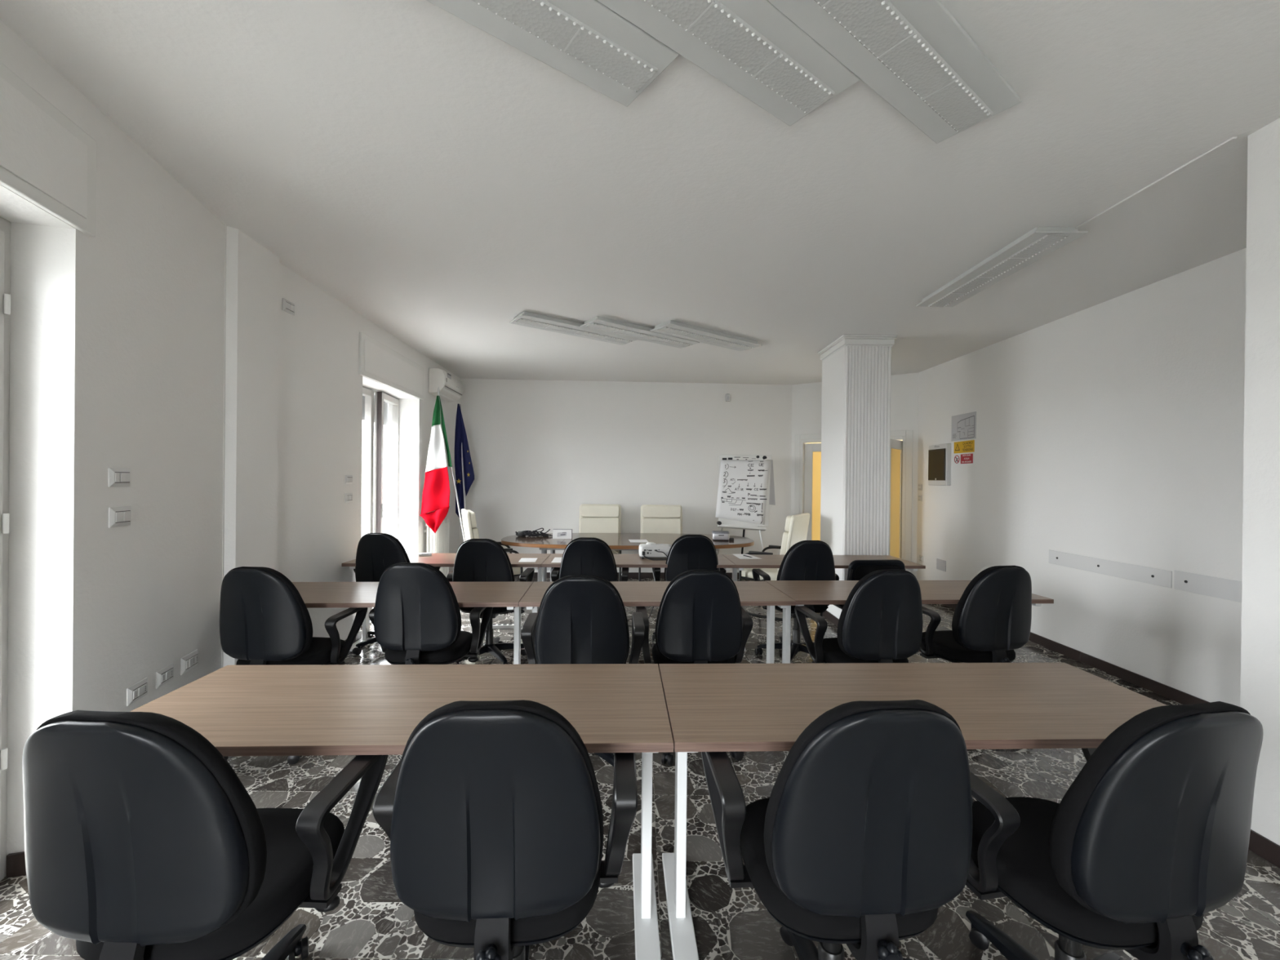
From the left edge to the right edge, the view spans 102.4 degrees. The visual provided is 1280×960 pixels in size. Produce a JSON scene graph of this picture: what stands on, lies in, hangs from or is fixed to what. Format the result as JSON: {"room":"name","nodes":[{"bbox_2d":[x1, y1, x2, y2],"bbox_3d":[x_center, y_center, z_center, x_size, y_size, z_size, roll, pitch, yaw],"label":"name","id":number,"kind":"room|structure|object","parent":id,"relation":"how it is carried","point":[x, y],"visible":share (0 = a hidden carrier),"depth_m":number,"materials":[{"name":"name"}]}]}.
{"room":"conference room","nodes":[
{"label":"conference room","id":0,"kind":"room"},
{"bbox_2d":[0,18,225,876],"bbox_3d":[-2.090,-0.004,1.274,0.320,2.880,3.460,1,0,-15],"label":"wall","id":1,"kind":"structure","parent":0,"point":[117,335],"depth_m":2.07,"materials":[{"name":"white paint"}]},
{"bbox_2d":[6,851,26,877],"bbox_3d":[-2.194,1.392,1.881,0.180,0.082,0.012,1,0,-15],"label":"baseboard reveal","id":2,"kind":"structure","parent":1,"relation":"attached to","point":[15,862],"depth_m":1.86,"materials":[{"name":"wood"}]},
{"bbox_2d":[0,62,96,880],"bbox_3d":[-2.135,0.070,1.509,0.338,2.730,0.877,1,0,-15],"label":"window","id":3,"kind":"structure","parent":1,"relation":"in","point":[46,159],"depth_m":1.80,"materials":[{"name":"grey"}]},
{"bbox_2d":[107,467,129,487],"bbox_3d":[-2.148,-0.011,2.132,0.017,0.077,0.120,1,0,-15],"label":"light switch","id":4,"kind":"object","parent":1,"relation":"attached to","point":[117,477],"visible":1,"depth_m":2.11,"materials":[{"name":"white plastic"}]},
{"bbox_2d":[108,506,131,528],"bbox_3d":[-2.151,0.152,2.138,0.016,0.082,0.122,1,0,-15],"label":"light switch","id":5,"kind":"object","parent":1,"relation":"attached to","point":[117,516],"visible":1,"depth_m":2.12,"materials":[{"name":"white plastic"}]},
{"bbox_2d":[126,677,147,706],"bbox_3d":[-2.188,0.923,2.249,0.016,0.075,0.126,1,0,-15],"label":"wall socket","id":6,"kind":"object","parent":1,"relation":"attached to","point":[139,690],"visible":1,"depth_m":2.23,"materials":[{"name":"white plastic"}]},
{"bbox_2d":[155,662,173,688],"bbox_3d":[-2.238,0.923,2.433,0.016,0.076,0.124,1,0,-15],"label":"wall socket","id":7,"kind":"object","parent":1,"relation":"attached to","point":[166,674],"visible":1,"depth_m":2.42,"materials":[{"name":"white plastic"}]},
{"bbox_2d":[180,648,198,675],"bbox_3d":[-2.290,0.927,2.627,0.016,0.083,0.143,1,0,-15],"label":"wall socket","id":8,"kind":"object","parent":1,"relation":"attached to","point":[189,661],"visible":1,"depth_m":2.60,"materials":[{"name":"white plastic"}]},
{"bbox_2d":[221,225,279,667],"bbox_3d":[-2.519,-0.013,3.165,0.361,2.880,0.470,1,0,0],"label":"wall","id":9,"kind":"structure","parent":0,"point":[251,271],"depth_m":3.09,"materials":[{"name":"white paint"}]},
{"bbox_2d":[276,262,460,640],"bbox_3d":[-2.689,-0.021,5.572,0.340,2.880,4.370,1,0,-3],"label":"wall","id":10,"kind":"structure","parent":0,"point":[321,384],"depth_m":4.08,"materials":[{"name":"white paint"}]},
{"bbox_2d":[282,297,294,315],"bbox_3d":[-2.407,-1.188,3.538,0.017,0.081,0.124,1,0,-3],"label":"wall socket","id":11,"kind":"object","parent":10,"relation":"attached to","point":[288,307],"visible":1,"depth_m":3.52,"materials":[{"name":"white plastic"}]},
{"bbox_2d":[359,332,423,611],"bbox_3d":[-2.678,0.059,5.240,0.403,2.720,1.475,1,0,-3],"label":"window","id":12,"kind":"structure","parent":10,"relation":"in","point":[378,362],"depth_m":5.30,"materials":[{"name":"grey"}]},
{"bbox_2d":[423,518,450,577],"bbox_3d":[-2.482,0.959,6.261,0.155,0.941,0.599,1,0,-3],"label":"radiator","id":13,"kind":"object","parent":10,"relation":"attached to","point":[437,542],"visible":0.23,"depth_m":6.21,"materials":[{"name":"metal"}]},
{"bbox_2d":[428,368,462,401],"bbox_3d":[-2.447,-1.192,6.531,0.207,0.299,0.720,1,0,-3],"label":"air conditioner","id":14,"kind":"object","parent":10,"relation":"attached to","point":[451,388],"visible":0.99,"depth_m":6.25,"materials":[{"name":"white plastic"}]},
{"bbox_2d":[458,378,791,572],"bbox_3d":[-0.383,-0.004,7.694,5.261,2.880,0.300,1,0,-3],"label":"wall","id":15,"kind":"structure","parent":0,"point":[540,451],"depth_m":7.54,"materials":[{"name":"white paint"}]},
{"bbox_2d":[514,572,738,577],"bbox_3d":[-0.185,1.397,7.552,4.828,0.082,0.012,1,0,-3],"label":"baseboard","id":16,"kind":"structure","parent":15,"relation":"attached to","point":[631,575],"depth_m":7.56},
{"bbox_2d":[0,0,1279,384],"bbox_3d":[0.415,-1.547,2.346,7.200,0.250,11.500,1,0,0],"label":"ceiling","id":17,"kind":"structure","parent":0,"point":[443,182],"depth_m":2.38,"materials":[{"name":"white paint"}]},
{"bbox_2d":[426,0,678,106],"bbox_3d":[-0.452,-1.399,1.427,1.220,0.060,0.292,0,0,-36],"label":"ceiling light","id":18,"kind":"object","parent":17,"relation":"attached to","point":[586,41],"visible":1,"depth_m":1.60,"materials":[{"name":"grey metal"}]},
{"bbox_2d":[509,311,636,345],"bbox_3d":[-0.588,-1.409,4.831,1.220,0.060,0.292,0,0,-36],"label":"ceiling light","id":19,"kind":"object","parent":17,"relation":"attached to","point":[529,319],"visible":1,"depth_m":4.69,"materials":[{"name":"grey"}]},
{"bbox_2d":[580,315,699,348],"bbox_3d":[0.024,-1.403,4.938,1.220,0.060,0.292,0,0,-36],"label":"ceiling light","id":20,"kind":"object","parent":17,"relation":"attached to","point":[597,323],"visible":0.99,"depth_m":4.82,"materials":[{"name":"grey"}]},
{"bbox_2d":[649,320,761,351],"bbox_3d":[0.671,-1.397,5.034,1.220,0.060,0.292,0,0,-36],"label":"ceiling light","id":21,"kind":"object","parent":17,"relation":"attached to","point":[677,329],"visible":1,"depth_m":4.94,"materials":[{"name":"grey"}]},
{"bbox_2d":[596,0,859,125],"bbox_3d":[0.177,-1.392,1.521,1.220,0.060,0.292,0,0,-36],"label":"ceiling light","id":22,"kind":"object","parent":17,"relation":"attached to","point":[751,46],"visible":1,"depth_m":1.64,"materials":[{"name":"grey metal"}]},
{"bbox_2d":[767,0,1022,143],"bbox_3d":[0.802,-1.386,1.617,1.220,0.060,0.292,0,0,-36],"label":"ceiling light","id":23,"kind":"object","parent":17,"relation":"attached to","point":[915,55],"visible":1,"depth_m":1.66,"materials":[{"name":"grey metal"}]},
{"bbox_2d":[915,226,1088,306],"bbox_3d":[2.314,-1.376,3.436,0.292,0.060,1.220,1,0,0],"label":"ceiling light","id":24,"kind":"object","parent":17,"relation":"attached to","point":[1038,242],"visible":1,"depth_m":3.23,"materials":[{"name":"grey metal"}]},
{"bbox_2d":[1075,136,1237,229],"bbox_3d":[2.424,-1.397,2.481,0.020,0.010,0.770,1,0,0],"label":"cable trunking","id":25,"kind":"object","parent":17,"relation":"attached to","point":[1233,138],"visible":1,"depth_m":2.38,"materials":[{"name":"white paint"}]},
{"bbox_2d":[0,577,1279,959],"bbox_3d":[0.385,1.516,3.204,7.200,0.120,13.200,1,0,0],"label":"floor","id":26,"kind":"structure","parent":0,"point":[370,921],"depth_m":1.81,"materials":[{"name":"stone"}]},
{"bbox_2d":[22,710,387,959],"bbox_3d":[-1.034,0.946,1.270,0.630,0.998,0.630,1,0,2],"label":"office chair","id":27,"kind":"object","parent":26,"relation":"on","point":[143,841],"visible":0.98,"depth_m":1.02,"materials":[{"name":"black plastic"}]},
{"bbox_2d":[36,710,266,933],"bbox_3d":[-1.039,0.695,1.055,0.467,0.494,0.161,1,0,2],"label":"backrest","id":28,"kind":"object","parent":27,"relation":"on","point":[150,828],"depth_m":1.02,"materials":[{"name":"black fabric"}]},
{"bbox_2d":[294,938,302,956],"bbox_3d":[-1.030,1.401,1.552,0.040,0.055,0.040,1,0,2],"label":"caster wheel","id":29,"kind":"object","parent":27,"relation":"attached to","point":[298,942],"depth_m":1.54,"materials":[{"name":"black plastic"}]},
{"bbox_2d":[219,566,367,764],"bbox_3d":[-1.933,0.933,2.859,0.630,0.998,0.630,1,0,4],"label":"office chair","id":30,"kind":"object","parent":26,"relation":"on","point":[264,620],"visible":0.73,"depth_m":2.61,"materials":[{"name":"black leather"}]},
{"bbox_2d":[227,566,312,661],"bbox_3d":[-1.946,0.681,2.644,0.467,0.494,0.161,1,0,4],"label":"chair backrest","id":31,"kind":"object","parent":30,"relation":"on","point":[268,619],"depth_m":2.60,"materials":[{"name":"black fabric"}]},
{"bbox_2d":[351,533,440,655],"bbox_3d":[-2.117,0.927,4.455,0.630,0.998,0.630,1,0,4],"label":"office chair","id":32,"kind":"object","parent":26,"relation":"on","point":[375,552],"visible":0.44,"depth_m":4.19,"materials":[{"name":"black leather"}]},
{"bbox_2d":[360,533,410,562],"bbox_3d":[-2.129,0.675,4.240,0.467,0.494,0.161,1,0,4],"label":"chair backrest","id":33,"kind":"object","parent":32,"relation":"on","point":[374,547],"depth_m":4.18,"materials":[{"name":"black fabric"}]},
{"bbox_2d":[129,663,673,959],"bbox_3d":[-0.737,1.078,1.677,1.630,0.740,0.600,1,0,-2],"label":"desk","id":34,"kind":"object","parent":26,"relation":"on","point":[303,709],"visible":0.6,"depth_m":1.65,"materials":[{"name":"brown wood"}]},
{"bbox_2d":[292,581,533,664],"bbox_3d":[-1.537,1.066,3.221,1.630,0.740,0.600,1,0,-3],"label":"desk","id":35,"kind":"object","parent":26,"relation":"on","point":[508,594],"visible":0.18,"depth_m":3.20,"materials":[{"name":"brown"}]},
{"bbox_2d":[368,562,493,664],"bbox_3d":[-1.230,0.940,3.027,0.630,0.998,0.630,1,0,0],"label":"office chair","id":36,"kind":"object","parent":26,"relation":"on","point":[415,616],"visible":0.78,"depth_m":2.78,"materials":[{"name":"black leather"}]},
{"bbox_2d":[379,562,461,651],"bbox_3d":[-1.228,0.688,2.812,0.467,0.494,0.161,1,0,0],"label":"chair backrest","id":37,"kind":"object","parent":36,"relation":"on","point":[420,611],"depth_m":2.77,"materials":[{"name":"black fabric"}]},
{"bbox_2d":[419,386,465,542],"bbox_3d":[-2.131,0.171,5.981,0.778,2.505,0.320,1,0,0],"label":"flag","id":38,"kind":"object","parent":26,"relation":"on","point":[436,491],"visible":0.94,"depth_m":5.91,"materials":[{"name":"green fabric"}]},
{"bbox_2d":[341,552,551,652],"bbox_3d":[-1.652,1.062,4.561,1.630,0.740,0.600,1,0,-2],"label":"desk","id":39,"kind":"object","parent":26,"relation":"on","point":[435,559],"visible":0.31,"depth_m":4.50,"materials":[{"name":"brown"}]},
{"bbox_2d":[454,403,474,518],"bbox_3d":[-2.275,0.199,6.872,0.300,2.441,0.331,0,0,-41],"label":"flag","id":40,"kind":"object","parent":26,"relation":"on","point":[464,469],"visible":0.84,"depth_m":6.89,"materials":[{"name":"blue fabric"}]},
{"bbox_2d":[446,538,534,664],"bbox_3d":[-1.204,0.937,4.134,0.630,0.998,0.630,1,0,0],"label":"office chair","id":41,"kind":"object","parent":26,"relation":"on","point":[477,560],"visible":0.52,"depth_m":3.88,"materials":[{"name":"black leather"}]},
{"bbox_2d":[454,538,514,581],"bbox_3d":[-1.202,0.685,3.919,0.467,0.494,0.161,1,0,0],"label":"cushion","id":42,"kind":"object","parent":41,"relation":"on","point":[476,559],"depth_m":3.87,"materials":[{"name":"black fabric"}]},
{"bbox_2d":[461,508,523,613],"bbox_3d":[-1.650,0.880,5.773,0.636,1.098,0.654,1,0,-24],"label":"chair","id":43,"kind":"object","parent":26,"relation":"on","point":[471,531],"visible":0.34,"depth_m":5.50,"materials":[{"name":"beige"}]},
{"bbox_2d":[467,509,476,528],"bbox_3d":[-1.865,0.423,5.674,0.074,0.167,0.536,1,0,-24],"label":"cushion","id":44,"kind":"object","parent":43,"relation":"on","point":[472,523],"depth_m":5.43,"materials":[{"name":"beige leather"}]},
{"bbox_2d":[471,527,479,538],"bbox_3d":[-1.824,0.732,5.694,0.120,0.445,0.536,1,0,-24],"label":"cushion","id":45,"kind":"object","parent":43,"relation":"on","point":[475,535],"depth_m":5.44,"materials":[{"name":"beige leather"}]},
{"bbox_2d":[372,699,637,959],"bbox_3d":[-0.327,0.953,1.335,0.630,0.998,0.630,1,0,-3],"label":"office chair","id":46,"kind":"object","parent":26,"relation":"on","point":[491,814],"visible":0.98,"depth_m":1.08,"materials":[{"name":"black plastic"}]},
{"bbox_2d":[395,699,604,882],"bbox_3d":[-0.313,0.702,1.120,0.467,0.494,0.161,1,0,-3],"label":"cushion","id":47,"kind":"object","parent":46,"relation":"on","point":[521,802],"depth_m":1.08,"materials":[{"name":"black fabric"}]},
{"bbox_2d":[492,618,631,629],"bbox_3d":[-0.745,1.417,5.041,1.476,0.044,0.259,1,0,-14],"label":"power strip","id":48,"kind":"object","parent":26,"relation":"on","point":[495,626],"visible":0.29,"depth_m":4.96,"materials":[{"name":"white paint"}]},
{"bbox_2d":[520,575,644,766],"bbox_3d":[-0.296,0.950,2.719,0.630,0.998,0.630,1,0,-3],"label":"office chair","id":49,"kind":"object","parent":26,"relation":"on","point":[579,619],"visible":0.52,"depth_m":2.47,"materials":[{"name":"black plastic"}]},
{"bbox_2d":[534,575,629,662],"bbox_3d":[-0.282,0.698,2.504,0.467,0.494,0.161,1,0,-3],"label":"cushion","id":50,"kind":"object","parent":49,"relation":"on","point":[577,622],"depth_m":2.46,"materials":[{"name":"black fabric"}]},
{"bbox_2d":[551,537,629,581],"bbox_3d":[-0.412,0.944,4.279,0.630,0.998,0.630,1,0,0],"label":"office chair","id":51,"kind":"object","parent":26,"relation":"on","point":[583,556],"visible":0.45,"depth_m":4.02,"materials":[{"name":"black leather"}]},
{"bbox_2d":[578,504,621,581],"bbox_3d":[-0.557,0.888,6.886,0.654,1.098,0.636,1,0,0],"label":"chair","id":52,"kind":"object","parent":26,"relation":"on","point":[593,518],"visible":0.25,"depth_m":7.08,"materials":[{"name":"beige leather"}]},
{"bbox_2d":[579,517,619,533],"bbox_3d":[-0.555,0.741,7.077,0.536,0.445,0.120,1,0,0],"label":"cushion","id":53,"kind":"object","parent":52,"relation":"on","point":[587,525],"depth_m":7.06,"materials":[{"name":"beige leather"}]},
{"bbox_2d":[580,505,619,517],"bbox_3d":[-0.552,0.433,7.125,0.536,0.167,0.074,1,0,0],"label":"cushion","id":54,"kind":"object","parent":52,"relation":"on","point":[586,511],"depth_m":7.10,"materials":[{"name":"beige leather"}]},
{"bbox_2d":[501,533,754,581],"bbox_3d":[-0.141,1.073,6.173,2.980,0.740,1.270,1,0,-2],"label":"table","id":55,"kind":"object","parent":26,"relation":"on","point":[615,541],"visible":0.62,"depth_m":5.94,"materials":[{"name":"brown wood"}]},
{"bbox_2d":[515,528,552,537],"bbox_3d":[-1.278,0.638,6.301,0.486,0.105,0.186,1,0,0],"label":"cable bundle","id":56,"kind":"object","parent":55,"relation":"on","point":[529,533],"visible":1,"depth_m":6.27,"materials":[{"name":"black"}]},
{"bbox_2d":[552,528,572,538],"bbox_3d":[-0.919,0.640,6.111,0.225,0.109,0.061,1,0,-1],"label":"product box","id":57,"kind":"object","parent":55,"relation":"on","point":[557,533],"visible":1,"depth_m":6.08,"materials":[{"name":"cardboard"}]},
{"bbox_2d":[711,530,733,540],"bbox_3d":[0.985,0.661,6.114,0.251,0.104,0.144,1,0,3],"label":"projector","id":58,"kind":"object","parent":55,"relation":"on","point":[716,535],"visible":1,"depth_m":6.05,"materials":[{"name":"metal"}]},
{"bbox_2d":[541,553,735,581],"bbox_3d":[-0.020,1.078,4.618,1.630,0.740,0.600,1,0,-2],"label":"desk","id":59,"kind":"object","parent":26,"relation":"on","point":[621,560],"visible":0.27,"depth_m":4.44,"materials":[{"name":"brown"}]},
{"bbox_2d":[639,542,671,559],"bbox_3d":[0.237,0.646,4.713,0.492,0.129,0.324,1,0,-2],"label":"projector","id":60,"kind":"object","parent":59,"relation":"on","point":[649,549],"visible":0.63,"depth_m":4.62,"materials":[{"name":"white plastic"}]},
{"bbox_2d":[518,581,795,663],"bbox_3d":[0.093,1.082,3.317,1.630,0.740,0.600,1,0,-3],"label":"desk","id":61,"kind":"object","parent":26,"relation":"on","point":[633,593],"visible":0.34,"depth_m":3.28,"materials":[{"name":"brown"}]},
{"bbox_2d":[638,504,682,581],"bbox_3d":[0.299,0.896,6.886,0.654,1.098,0.636,1,0,-1],"label":"chair","id":62,"kind":"object","parent":26,"relation":"on","point":[655,518],"visible":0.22,"depth_m":7.08,"materials":[{"name":"beige"}]},
{"bbox_2d":[642,506,680,518],"bbox_3d":[0.299,0.441,7.125,0.536,0.167,0.074,1,0,-1],"label":"cushion","id":63,"kind":"object","parent":62,"relation":"on","point":[648,512],"depth_m":7.10,"materials":[{"name":"beige leather"}]},
{"bbox_2d":[642,518,680,533],"bbox_3d":[0.297,0.750,7.077,0.536,0.445,0.120,1,0,-1],"label":"cushion","id":64,"kind":"object","parent":62,"relation":"on","point":[649,525],"depth_m":7.06,"materials":[{"name":"beige leather"}]},
{"bbox_2d":[651,534,726,640],"bbox_3d":[0.430,0.952,4.564,0.630,0.998,0.630,1,0,-3],"label":"office chair","id":65,"kind":"object","parent":26,"relation":"on","point":[687,552],"visible":0.38,"depth_m":4.30,"materials":[{"name":"leather"}]},
{"bbox_2d":[664,534,719,581],"bbox_3d":[0.444,0.701,4.349,0.467,0.494,0.161,1,0,-3],"label":"cushion","id":66,"kind":"object","parent":65,"relation":"on","point":[688,552],"depth_m":4.30,"materials":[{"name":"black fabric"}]},
{"bbox_2d":[635,569,753,765],"bbox_3d":[0.300,0.955,2.906,0.630,0.998,0.630,1,0,-4],"label":"office chair","id":67,"kind":"object","parent":26,"relation":"on","point":[701,619],"visible":0.74,"depth_m":2.65,"materials":[{"name":"black leather"}]},
{"bbox_2d":[654,569,742,662],"bbox_3d":[0.318,0.704,2.691,0.467,0.494,0.161,1,0,-4],"label":"cushion","id":68,"kind":"object","parent":67,"relation":"on","point":[699,619],"depth_m":2.65,"materials":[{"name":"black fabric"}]},
{"bbox_2d":[715,454,775,554],"bbox_3d":[1.423,0.557,6.988,0.758,1.807,0.825,1,0,18],"label":"flip chart","id":69,"kind":"object","parent":26,"relation":"on","point":[746,489],"visible":0.97,"depth_m":7.03,"materials":[{"name":"white paper"}]},
{"bbox_2d":[717,524,766,530],"bbox_3d":[1.375,0.641,6.962,0.642,0.096,0.080,1,0,3],"label":"tray","id":70,"kind":"object","parent":69,"relation":"on","point":[745,526],"depth_m":6.93,"materials":[{"name":"white paint"}]},
{"bbox_2d":[738,512,809,621],"bbox_3d":[1.480,0.911,5.709,0.636,1.098,0.654,1,0,34],"label":"chair","id":71,"kind":"object","parent":26,"relation":"on","point":[796,528],"visible":0.41,"depth_m":5.47,"materials":[{"name":"beige"}]},
{"bbox_2d":[777,531,788,571],"bbox_3d":[1.641,0.767,5.602,0.120,0.445,0.536,1,0,34],"label":"cushion","id":72,"kind":"object","parent":71,"relation":"on","point":[784,544],"depth_m":5.37,"materials":[{"name":"beige leather"}]},
{"bbox_2d":[784,514,795,531],"bbox_3d":[1.684,0.459,5.574,0.074,0.167,0.536,1,0,34],"label":"cushion","id":73,"kind":"object","parent":71,"relation":"on","point":[789,526],"depth_m":5.34,"materials":[{"name":"beige leather"}]},
{"bbox_2d":[751,540,839,661],"bbox_3d":[1.289,0.962,4.236,0.630,0.998,0.630,1,0,-6],"label":"office chair","id":74,"kind":"object","parent":26,"relation":"on","point":[806,560],"visible":0.52,"depth_m":3.98,"materials":[{"name":"black leather"}]},
{"bbox_2d":[776,540,831,580],"bbox_3d":[1.314,0.710,4.021,0.467,0.494,0.161,1,0,-6],"label":"cushion","id":75,"kind":"object","parent":74,"relation":"on","point":[806,560],"depth_m":3.97,"materials":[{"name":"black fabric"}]},
{"bbox_2d":[722,554,925,650],"bbox_3d":[1.612,1.094,4.675,1.630,0.740,0.600,1,0,-2],"label":"desk","id":76,"kind":"object","parent":26,"relation":"on","point":[767,561],"visible":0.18,"depth_m":4.61,"materials":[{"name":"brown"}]},
{"bbox_2d":[733,554,762,559],"bbox_3d":[1.001,0.717,4.827,0.207,0.001,0.295,1,0,-4],"label":"paper sheet","id":77,"kind":"object","parent":76,"relation":"on","point":[740,556],"visible":1,"depth_m":4.78,"materials":[{"name":"white"}]},
{"bbox_2d":[701,699,973,959],"bbox_3d":[0.505,0.961,1.355,0.630,0.998,0.630,1,0,-4],"label":"office chair","id":78,"kind":"object","parent":26,"relation":"on","point":[863,831],"visible":0.99,"depth_m":1.11,"materials":[{"name":"black plastic"}]},
{"bbox_2d":[764,699,961,894],"bbox_3d":[0.522,0.710,1.140,0.467,0.494,0.161,1,0,-4],"label":"backrest","id":79,"kind":"object","parent":78,"relation":"on","point":[855,806],"depth_m":1.10,"materials":[{"name":"black fabric"}]},
{"bbox_2d":[817,334,897,626],"bbox_3d":[2.221,0.028,5.357,0.529,2.880,0.721,1,0,0],"label":"column","id":80,"kind":"structure","parent":26,"relation":"on","point":[856,369],"depth_m":5.04,"materials":[{"name":"white paint"}]},
{"bbox_2d":[794,569,923,663],"bbox_3d":[1.271,0.965,2.959,0.630,0.998,0.630,1,0,-8],"label":"office chair","id":81,"kind":"object","parent":26,"relation":"on","point":[881,620],"visible":0.71,"depth_m":2.71,"materials":[{"name":"black leather"}]},
{"bbox_2d":[836,569,916,660],"bbox_3d":[1.303,0.714,2.746,0.467,0.494,0.161,1,0,-8],"label":"backrest","id":82,"kind":"object","parent":81,"relation":"on","point":[877,620],"depth_m":2.70,"materials":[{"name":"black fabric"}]},
{"bbox_2d":[820,559,905,617],"bbox_3d":[1.862,1.052,4.338,0.523,0.835,0.529,1,0,-6],"label":"chair","id":83,"kind":"object","parent":26,"relation":"on","point":[857,569],"visible":0.2,"depth_m":4.08,"materials":[{"name":"leather"}]},
{"bbox_2d":[764,580,1053,663],"bbox_3d":[1.722,1.098,3.434,1.630,0.740,0.600,1,0,-3],"label":"desk","id":84,"kind":"object","parent":26,"relation":"on","point":[803,592],"visible":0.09,"depth_m":3.36,"materials":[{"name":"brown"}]},
{"bbox_2d":[658,662,1166,959],"bbox_3d":[0.894,1.095,1.737,1.630,0.740,0.600,1,0,-2],"label":"desk","id":85,"kind":"object","parent":26,"relation":"on","point":[711,707],"visible":0.66,"depth_m":1.69,"materials":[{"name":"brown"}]},
{"bbox_2d":[919,565,1031,662],"bbox_3d":[1.980,0.971,3.124,0.630,0.998,0.630,1,0,-10],"label":"office chair","id":86,"kind":"object","parent":26,"relation":"on","point":[992,617],"visible":0.72,"depth_m":2.88,"materials":[{"name":"black leather"}]},
{"bbox_2d":[951,565,1025,651],"bbox_3d":[2.019,0.720,2.912,0.467,0.494,0.161,1,0,-10],"label":"backrest","id":87,"kind":"object","parent":86,"relation":"on","point":[989,614],"depth_m":2.86,"materials":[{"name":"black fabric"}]},
{"bbox_2d":[965,701,1262,959],"bbox_3d":[1.129,0.968,1.352,0.630,0.998,0.630,1,0,-10],"label":"office chair","id":88,"kind":"object","parent":26,"relation":"on","point":[1150,837],"visible":0.94,"depth_m":1.11,"materials":[{"name":"black plastic"}]},
{"bbox_2d":[1048,701,1250,918],"bbox_3d":[1.169,0.717,1.140,0.467,0.494,0.161,1,0,-10],"label":"backrest","id":89,"kind":"object","parent":88,"relation":"on","point":[1156,822],"depth_m":1.09,"materials":[{"name":"black fabric"}]},
{"bbox_2d":[791,372,919,577],"bbox_3d":[2.990,0.031,7.254,1.690,2.880,0.160,1,0,35],"label":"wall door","id":90,"kind":"structure","parent":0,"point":[806,398],"depth_m":6.88,"materials":[{"name":"white paint"}]},
{"bbox_2d":[794,430,912,572],"bbox_3d":[2.976,0.403,7.225,0.668,2.135,1.464,0,0,-35],"label":"door","id":91,"kind":"structure","parent":90,"relation":"attached to","point":[807,468],"depth_m":6.87,"materials":[{"name":"yellow wood"}]},
{"bbox_2d":[916,248,1246,706],"bbox_3d":[3.770,0.046,4.410,0.300,2.880,4.620,1,0,0],"label":"wall","id":92,"kind":"structure","parent":0,"point":[1113,429],"depth_m":3.91,"materials":[{"name":"white paint"}]},
{"bbox_2d":[928,443,951,485],"bbox_3d":[3.585,-0.182,6.181,0.074,0.493,0.380,1,0,0],"label":"board","id":93,"kind":"object","parent":92,"relation":"attached to","point":[939,455],"visible":1,"depth_m":6.11,"materials":[{"name":"white plastic"}]},
{"bbox_2d":[936,558,946,571],"bbox_3d":[3.607,1.018,6.168,0.006,0.128,0.190,1,0,0],"label":"blank plate","id":94,"kind":"object","parent":92,"relation":"attached to","point":[940,564],"visible":1,"depth_m":6.16,"materials":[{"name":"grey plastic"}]},
{"bbox_2d":[953,453,973,464],"bbox_3d":[3.619,-0.235,5.765,0.008,0.123,0.352,1,0,0],"label":"prohibition sign","id":95,"kind":"object","parent":92,"relation":"attached to","point":[965,458],"visible":1,"depth_m":5.76,"materials":[{"name":"plastic"}]},
{"bbox_2d":[951,411,976,441],"bbox_3d":[3.625,-0.595,5.774,0.002,0.292,0.439,1,0,0],"label":"sheet","id":96,"kind":"object","parent":92,"relation":"attached to","point":[963,425],"visible":1,"depth_m":5.75,"materials":[{"name":"grey paper"}]},
{"bbox_2d":[953,440,974,453],"bbox_3d":[3.622,-0.370,5.760,0.003,0.130,0.362,1,0,0],"label":"warning sign","id":97,"kind":"object","parent":92,"relation":"attached to","point":[963,446],"visible":1,"depth_m":5.75,"materials":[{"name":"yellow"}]},
{"bbox_2d":[942,604,1209,704],"bbox_3d":[3.600,1.444,4.419,0.012,0.082,4.588,1,0,0],"label":"baseboard","id":98,"kind":"structure","parent":92,"relation":"attached to","point":[1181,697],"depth_m":3.87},
{"bbox_2d":[1048,550,1172,587],"bbox_3d":[3.608,0.676,4.022,0.010,0.116,1.050,1,0,0],"label":"guard","id":99,"kind":"object","parent":92,"relation":"attached to","point":[1160,577],"visible":1,"depth_m":3.91,"materials":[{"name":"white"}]},
{"bbox_2d":[1173,569,1241,602],"bbox_3d":[3.608,0.672,3.116,0.010,0.128,0.728,1,0,0],"label":"guard","id":100,"kind":"object","parent":92,"relation":"attached to","point":[1208,585],"visible":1,"depth_m":3.27,"materials":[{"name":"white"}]},
{"bbox_2d":[1240,117,1279,845],"bbox_3d":[3.190,0.052,-0.200,1.460,2.880,4.600,1,0,0],"label":"wall","id":101,"kind":"structure","parent":0,"point":[1260,581],"depth_m":2.03,"materials":[{"name":"white paint"}]},
{"bbox_2d":[1248,829,1279,868],"bbox_3d":[2.440,1.444,-0.041,0.012,0.082,4.288,1,0,0],"label":"baseboard","id":102,"kind":"structure","parent":101,"relation":"attached to","point":[1268,850],"depth_m":2.01,"materials":[{"name":"wood"}]},
{"label":"outside","id":103,"kind":"structure","parent":0,"visible":0},
{"bbox_2d":[361,526,387,536],"bbox_3d":[-50.057,5.429,50.016,340.000,0.200,340.000,1,0,0],"label":"ground","id":104,"kind":"structure","parent":103,"point":[384,528],"depth_m":55.88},
{"bbox_2d":[361,420,388,530],"bbox_3d":[-32.891,-3.031,61.993,6.160,17.000,32.000,1,0,0],"label":"apartment building","id":105,"kind":"structure","parent":104,"relation":"on","point":[385,453],"depth_m":60.34,"materials":[{"name":"grey"}]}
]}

